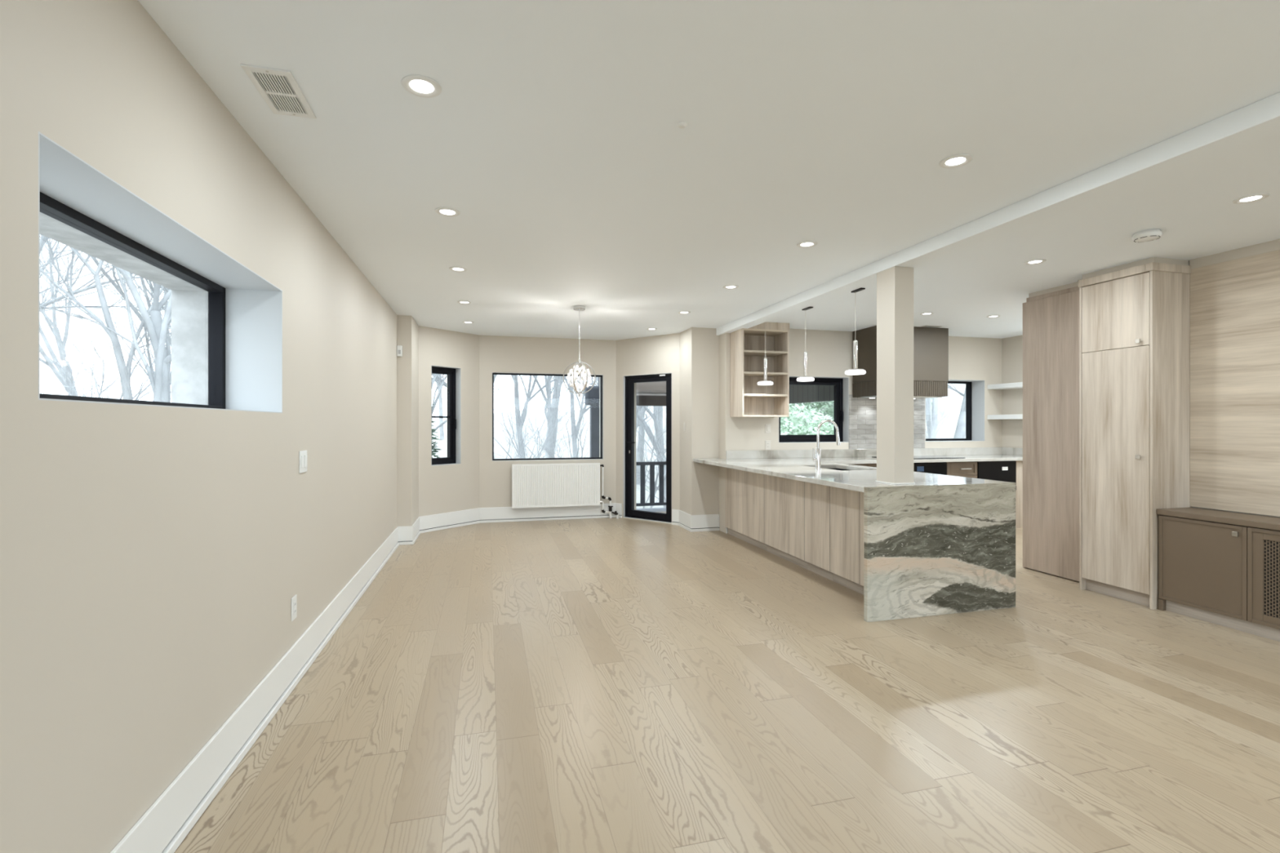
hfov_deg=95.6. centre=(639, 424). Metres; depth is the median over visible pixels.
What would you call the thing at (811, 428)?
leafy shrub
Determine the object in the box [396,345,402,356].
sensor
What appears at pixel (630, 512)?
door
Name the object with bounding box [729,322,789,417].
upper cabinet
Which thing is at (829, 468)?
sink
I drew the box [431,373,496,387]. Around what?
bare tree
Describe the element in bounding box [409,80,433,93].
diffuser
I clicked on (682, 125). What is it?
cap
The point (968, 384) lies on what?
window
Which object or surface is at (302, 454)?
light switch
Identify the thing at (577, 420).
bare tree
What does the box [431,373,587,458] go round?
bare tree
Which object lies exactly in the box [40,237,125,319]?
bare tree
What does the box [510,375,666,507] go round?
bare tree
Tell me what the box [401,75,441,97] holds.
recessed light
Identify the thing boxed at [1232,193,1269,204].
recessed light
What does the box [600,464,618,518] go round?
pipes
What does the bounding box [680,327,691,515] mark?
wall
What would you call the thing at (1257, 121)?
ceiling beam
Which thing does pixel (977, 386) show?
trim
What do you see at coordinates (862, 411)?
wall tiles
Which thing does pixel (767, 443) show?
power outlet
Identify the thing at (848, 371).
diffuser
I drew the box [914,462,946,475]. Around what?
oven
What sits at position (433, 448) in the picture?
evergreen tree
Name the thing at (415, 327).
wall
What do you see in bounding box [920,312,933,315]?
recessed light
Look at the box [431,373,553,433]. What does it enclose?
bare tree
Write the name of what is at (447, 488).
wall
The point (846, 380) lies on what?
trim
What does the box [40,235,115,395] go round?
bare tree
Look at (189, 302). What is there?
exterior window reveal
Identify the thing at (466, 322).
recessed light
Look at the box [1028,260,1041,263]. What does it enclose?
diffuser
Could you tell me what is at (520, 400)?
bare tree
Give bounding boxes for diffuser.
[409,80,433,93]
[440,209,454,214]
[453,268,463,271]
[757,381,773,385]
[796,377,814,381]
[800,242,813,246]
[844,369,866,374]
[945,157,965,165]
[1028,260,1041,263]
[1240,195,1262,201]
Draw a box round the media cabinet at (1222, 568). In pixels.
[1156,506,1279,641]
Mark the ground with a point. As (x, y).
(944, 433)
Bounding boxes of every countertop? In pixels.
[693,457,1015,622]
[725,447,1022,464]
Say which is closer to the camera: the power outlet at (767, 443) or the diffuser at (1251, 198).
the diffuser at (1251, 198)
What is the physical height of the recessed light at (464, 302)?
0.008 m
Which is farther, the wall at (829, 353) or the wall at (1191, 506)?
the wall at (829, 353)
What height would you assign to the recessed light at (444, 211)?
0.008 m
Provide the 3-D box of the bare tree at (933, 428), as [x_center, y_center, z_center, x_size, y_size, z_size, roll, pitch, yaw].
[5.658,0.065,14.604,5.333,6.783,6.060,0,0,22]
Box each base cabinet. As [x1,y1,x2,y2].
[725,467,766,551]
[764,474,807,568]
[804,481,833,581]
[830,486,862,594]
[848,462,914,471]
[859,491,863,595]
[946,461,977,478]
[1014,460,1022,528]
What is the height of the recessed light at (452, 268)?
0.008 m
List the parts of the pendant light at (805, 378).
stem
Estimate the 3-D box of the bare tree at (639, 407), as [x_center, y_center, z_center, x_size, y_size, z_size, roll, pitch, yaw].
[1.777,-4.482,22.265,16.388,15.356,11.504,0,0,44]
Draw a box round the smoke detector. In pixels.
[1132,229,1162,242]
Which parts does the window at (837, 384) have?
handle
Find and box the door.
[625,373,671,522]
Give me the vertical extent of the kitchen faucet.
0.475 m
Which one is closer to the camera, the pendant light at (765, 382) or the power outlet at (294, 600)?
the power outlet at (294, 600)
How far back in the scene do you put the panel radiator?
8.05 m
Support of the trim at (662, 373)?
attached to the wall at (656, 354)
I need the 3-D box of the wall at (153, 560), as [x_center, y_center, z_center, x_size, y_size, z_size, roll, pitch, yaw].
[-1.625,0.061,1.501,0.440,2.557,10.730,0,0,-15]
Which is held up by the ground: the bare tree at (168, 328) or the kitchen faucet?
the bare tree at (168, 328)
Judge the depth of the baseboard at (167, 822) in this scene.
2.58 m
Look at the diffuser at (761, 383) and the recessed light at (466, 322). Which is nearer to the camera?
the diffuser at (761, 383)
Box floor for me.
[173,511,1279,852]
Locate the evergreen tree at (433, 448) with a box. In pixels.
[431,400,443,457]
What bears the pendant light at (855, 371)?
hanging from the ceiling
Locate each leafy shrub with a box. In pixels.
[780,402,828,434]
[780,404,833,435]
[798,398,932,433]
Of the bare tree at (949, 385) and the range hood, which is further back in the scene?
the bare tree at (949, 385)
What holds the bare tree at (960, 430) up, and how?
on the ground
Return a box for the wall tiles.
[848,394,924,448]
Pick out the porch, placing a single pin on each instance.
(647, 393)
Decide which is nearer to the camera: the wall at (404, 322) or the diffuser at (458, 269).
the diffuser at (458, 269)
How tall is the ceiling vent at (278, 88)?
0.008 m
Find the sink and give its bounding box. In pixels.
[829,468,848,471]
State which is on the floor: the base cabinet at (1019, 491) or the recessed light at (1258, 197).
the base cabinet at (1019, 491)
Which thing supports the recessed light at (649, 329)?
in the ceiling
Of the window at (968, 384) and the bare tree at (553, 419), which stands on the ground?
the bare tree at (553, 419)
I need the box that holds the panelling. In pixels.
[1190,249,1279,516]
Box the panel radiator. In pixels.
[511,462,599,508]
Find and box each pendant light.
[757,322,773,385]
[796,306,814,381]
[844,288,866,374]
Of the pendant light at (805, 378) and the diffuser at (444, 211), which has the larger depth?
the pendant light at (805, 378)
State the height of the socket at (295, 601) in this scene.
0.068 m
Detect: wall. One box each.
[0,0,397,852]
[397,315,411,526]
[411,315,418,525]
[418,325,479,516]
[479,335,616,507]
[616,333,679,524]
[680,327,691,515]
[691,327,719,515]
[719,333,725,533]
[725,328,1001,450]
[1001,335,1022,448]
[1191,506,1279,517]
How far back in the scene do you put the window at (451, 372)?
7.67 m
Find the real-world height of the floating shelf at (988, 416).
0.066 m
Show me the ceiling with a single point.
(562, 156)
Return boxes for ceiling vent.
[240,63,316,119]
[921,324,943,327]
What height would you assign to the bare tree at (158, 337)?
15.894 m
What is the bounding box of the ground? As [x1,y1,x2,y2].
[431,383,965,508]
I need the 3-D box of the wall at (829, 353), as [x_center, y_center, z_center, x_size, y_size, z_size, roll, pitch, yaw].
[3.199,0.061,7.863,4.510,2.557,0.300,0,0,-15]
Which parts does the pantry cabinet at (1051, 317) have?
crown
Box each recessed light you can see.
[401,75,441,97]
[435,207,459,217]
[448,266,466,271]
[457,300,471,304]
[462,320,474,324]
[646,328,657,330]
[678,311,690,314]
[723,284,738,288]
[796,240,817,248]
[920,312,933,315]
[938,154,972,168]
[986,315,1000,317]
[1024,258,1046,264]
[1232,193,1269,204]
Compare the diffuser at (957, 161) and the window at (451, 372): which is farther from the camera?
the window at (451, 372)
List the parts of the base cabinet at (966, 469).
drawer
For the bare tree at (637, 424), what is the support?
on the ground
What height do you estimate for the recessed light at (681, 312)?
0.008 m
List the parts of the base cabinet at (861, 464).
drawer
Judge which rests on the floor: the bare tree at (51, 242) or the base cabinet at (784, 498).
the base cabinet at (784, 498)
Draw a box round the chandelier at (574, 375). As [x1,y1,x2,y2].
[563,305,595,397]
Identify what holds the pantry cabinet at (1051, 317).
on the floor
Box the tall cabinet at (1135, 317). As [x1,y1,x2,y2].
[1078,257,1191,609]
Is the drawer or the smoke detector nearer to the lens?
the smoke detector
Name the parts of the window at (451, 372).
handle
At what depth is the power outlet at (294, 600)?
2.99 m
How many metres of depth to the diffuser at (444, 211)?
3.31 m
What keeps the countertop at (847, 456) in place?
on the base cabinet at (861, 464)
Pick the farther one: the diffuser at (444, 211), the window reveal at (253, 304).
the diffuser at (444, 211)
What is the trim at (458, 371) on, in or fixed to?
attached to the wall at (447, 488)
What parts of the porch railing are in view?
rail, rail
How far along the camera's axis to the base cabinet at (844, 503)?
4.74 m
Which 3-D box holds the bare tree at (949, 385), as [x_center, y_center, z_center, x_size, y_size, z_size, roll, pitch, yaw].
[11.188,-4.093,17.488,9.478,13.402,11.051,0,0,-11]
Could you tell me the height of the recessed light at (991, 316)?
0.008 m
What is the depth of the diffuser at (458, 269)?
4.55 m
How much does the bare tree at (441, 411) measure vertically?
17.958 m
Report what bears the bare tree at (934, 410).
on the ground
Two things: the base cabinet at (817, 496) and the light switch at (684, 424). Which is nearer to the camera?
the base cabinet at (817, 496)
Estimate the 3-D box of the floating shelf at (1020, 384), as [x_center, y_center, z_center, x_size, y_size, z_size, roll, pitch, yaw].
[5.184,-0.524,7.485,0.258,0.066,1.437,0,0,-15]
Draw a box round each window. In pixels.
[40,191,225,408]
[431,366,456,464]
[492,373,602,460]
[778,377,843,442]
[925,381,971,440]
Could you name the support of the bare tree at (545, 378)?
on the ground
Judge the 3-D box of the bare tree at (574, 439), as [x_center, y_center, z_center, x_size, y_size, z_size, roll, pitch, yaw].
[-2.841,-4.914,20.406,11.374,16.083,13.261,0,0,-42]
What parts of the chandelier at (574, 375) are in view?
rod, rod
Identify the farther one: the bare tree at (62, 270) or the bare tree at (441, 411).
the bare tree at (441, 411)
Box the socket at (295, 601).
[293,600,296,614]
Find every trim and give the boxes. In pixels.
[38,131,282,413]
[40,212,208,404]
[431,364,461,466]
[492,372,603,461]
[623,373,671,523]
[778,376,848,443]
[875,480,915,484]
[925,379,984,441]
[1189,239,1279,269]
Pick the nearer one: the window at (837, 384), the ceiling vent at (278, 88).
the ceiling vent at (278, 88)
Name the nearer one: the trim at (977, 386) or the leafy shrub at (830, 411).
the trim at (977, 386)
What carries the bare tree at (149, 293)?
on the ground
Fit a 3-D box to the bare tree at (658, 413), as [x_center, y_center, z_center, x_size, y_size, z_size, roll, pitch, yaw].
[-0.280,0.250,15.218,5.333,6.783,6.060,0,0,28]
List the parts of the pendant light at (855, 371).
stem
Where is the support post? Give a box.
[876,266,913,483]
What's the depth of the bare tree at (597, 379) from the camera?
14.57 m
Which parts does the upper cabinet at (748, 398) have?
panel, panel, panel, panel, crown, panel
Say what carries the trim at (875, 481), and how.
on the countertop at (936, 544)
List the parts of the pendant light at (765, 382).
stem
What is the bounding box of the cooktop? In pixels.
[871,455,963,458]
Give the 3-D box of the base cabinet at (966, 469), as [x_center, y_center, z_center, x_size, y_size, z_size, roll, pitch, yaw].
[3.983,0.904,7.564,0.462,0.872,0.637,0,0,-15]
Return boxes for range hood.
[852,325,948,399]
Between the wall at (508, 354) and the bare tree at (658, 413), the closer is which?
the wall at (508, 354)
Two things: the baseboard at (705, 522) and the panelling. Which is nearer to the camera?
the panelling
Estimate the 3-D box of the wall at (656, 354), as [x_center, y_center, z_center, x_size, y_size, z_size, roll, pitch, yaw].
[0.164,0.061,8.186,1.351,2.557,0.300,0,0,37]
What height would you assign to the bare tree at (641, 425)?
19.073 m
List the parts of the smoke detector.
mounting plate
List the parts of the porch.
corner post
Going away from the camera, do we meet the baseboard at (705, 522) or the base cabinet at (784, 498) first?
the base cabinet at (784, 498)
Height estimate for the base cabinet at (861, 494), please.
0.872 m
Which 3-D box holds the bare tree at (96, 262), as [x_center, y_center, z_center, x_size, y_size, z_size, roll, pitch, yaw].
[-9.802,-4.192,10.324,10.426,14.743,12.156,0,0,-8]
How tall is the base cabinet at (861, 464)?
0.872 m
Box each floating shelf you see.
[986,382,1022,389]
[986,414,1022,419]
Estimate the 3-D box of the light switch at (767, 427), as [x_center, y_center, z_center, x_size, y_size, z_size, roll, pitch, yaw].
[1.609,0.050,7.284,0.075,0.110,0.010,0,0,-15]
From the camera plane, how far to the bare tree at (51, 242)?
8.52 m
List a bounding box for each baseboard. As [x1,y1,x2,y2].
[110,502,622,852]
[671,509,719,532]
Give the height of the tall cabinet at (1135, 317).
2.557 m
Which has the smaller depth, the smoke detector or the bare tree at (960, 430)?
the smoke detector
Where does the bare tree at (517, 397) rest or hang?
on the ground
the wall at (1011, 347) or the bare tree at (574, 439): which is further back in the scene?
the bare tree at (574, 439)
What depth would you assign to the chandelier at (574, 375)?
5.99 m
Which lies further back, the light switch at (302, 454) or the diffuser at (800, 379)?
the diffuser at (800, 379)
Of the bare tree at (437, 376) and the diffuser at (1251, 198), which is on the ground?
the bare tree at (437, 376)
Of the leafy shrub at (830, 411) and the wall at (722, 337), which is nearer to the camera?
the wall at (722, 337)
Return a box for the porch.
[584,377,833,511]
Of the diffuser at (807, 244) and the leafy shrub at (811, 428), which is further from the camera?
the leafy shrub at (811, 428)
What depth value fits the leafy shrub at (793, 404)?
23.03 m
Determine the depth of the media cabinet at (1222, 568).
3.85 m
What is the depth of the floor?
2.65 m
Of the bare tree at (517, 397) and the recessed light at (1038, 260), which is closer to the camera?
the recessed light at (1038, 260)
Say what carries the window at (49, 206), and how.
in the wall at (153, 560)
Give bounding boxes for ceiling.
[137,0,1279,340]
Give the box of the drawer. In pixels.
[976,460,1016,489]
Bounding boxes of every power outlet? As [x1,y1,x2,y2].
[291,594,297,621]
[764,440,770,449]
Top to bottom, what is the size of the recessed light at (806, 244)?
0.008 m
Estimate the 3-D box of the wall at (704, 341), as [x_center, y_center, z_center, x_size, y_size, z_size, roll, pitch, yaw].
[0.931,0.061,7.494,0.258,2.557,0.682,0,0,30]
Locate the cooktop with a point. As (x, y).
(914, 456)
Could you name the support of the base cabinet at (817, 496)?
on the floor
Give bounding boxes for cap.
[676,121,686,128]
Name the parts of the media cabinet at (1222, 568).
door, knob, door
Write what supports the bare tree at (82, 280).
on the ground
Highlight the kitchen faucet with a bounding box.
[812,419,840,469]
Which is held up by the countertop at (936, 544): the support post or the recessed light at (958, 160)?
the support post
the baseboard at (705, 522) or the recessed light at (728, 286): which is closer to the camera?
the recessed light at (728, 286)
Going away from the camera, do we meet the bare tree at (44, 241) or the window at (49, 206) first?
the window at (49, 206)
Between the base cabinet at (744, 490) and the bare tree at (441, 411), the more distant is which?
the bare tree at (441, 411)
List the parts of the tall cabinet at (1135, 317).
panel, door, door, crown, knob, knob, panel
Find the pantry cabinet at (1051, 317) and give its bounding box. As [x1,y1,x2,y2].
[1022,281,1079,582]
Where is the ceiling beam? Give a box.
[715,92,1279,335]
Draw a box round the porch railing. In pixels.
[635,461,666,506]
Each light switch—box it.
[298,450,306,473]
[683,422,685,431]
[764,424,770,432]
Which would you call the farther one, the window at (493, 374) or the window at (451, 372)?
the window at (493, 374)
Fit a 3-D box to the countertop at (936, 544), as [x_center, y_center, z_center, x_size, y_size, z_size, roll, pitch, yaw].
[1.708,0.883,5.756,1.255,0.914,3.446,0,0,-15]
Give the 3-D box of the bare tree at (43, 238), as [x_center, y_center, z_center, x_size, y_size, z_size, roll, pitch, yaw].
[-14.600,-5.927,14.690,18.026,16.892,12.654,0,0,-13]
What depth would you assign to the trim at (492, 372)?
8.30 m
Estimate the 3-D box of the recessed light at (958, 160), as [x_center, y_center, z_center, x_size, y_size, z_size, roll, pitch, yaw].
[1.457,-1.213,2.677,0.136,0.008,0.136,0,0,-15]
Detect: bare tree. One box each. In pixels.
[40,234,171,402]
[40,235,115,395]
[40,235,150,352]
[40,235,171,402]
[40,236,171,401]
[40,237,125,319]
[40,239,171,400]
[40,240,168,399]
[40,241,106,368]
[44,240,169,317]
[44,240,171,391]
[431,373,494,458]
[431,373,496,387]
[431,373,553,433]
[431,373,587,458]
[433,374,641,458]
[435,373,444,439]
[494,375,666,488]
[495,374,664,427]
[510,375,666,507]
[511,375,562,458]
[515,375,570,457]
[545,376,566,457]
[559,376,666,502]
[562,376,593,457]
[597,379,794,508]
[635,405,648,431]
[635,406,644,484]
[801,383,964,438]
[925,397,937,438]
[947,383,964,395]
[953,389,965,438]
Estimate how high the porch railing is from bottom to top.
0.800 m
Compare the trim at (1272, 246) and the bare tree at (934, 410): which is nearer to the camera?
the trim at (1272, 246)

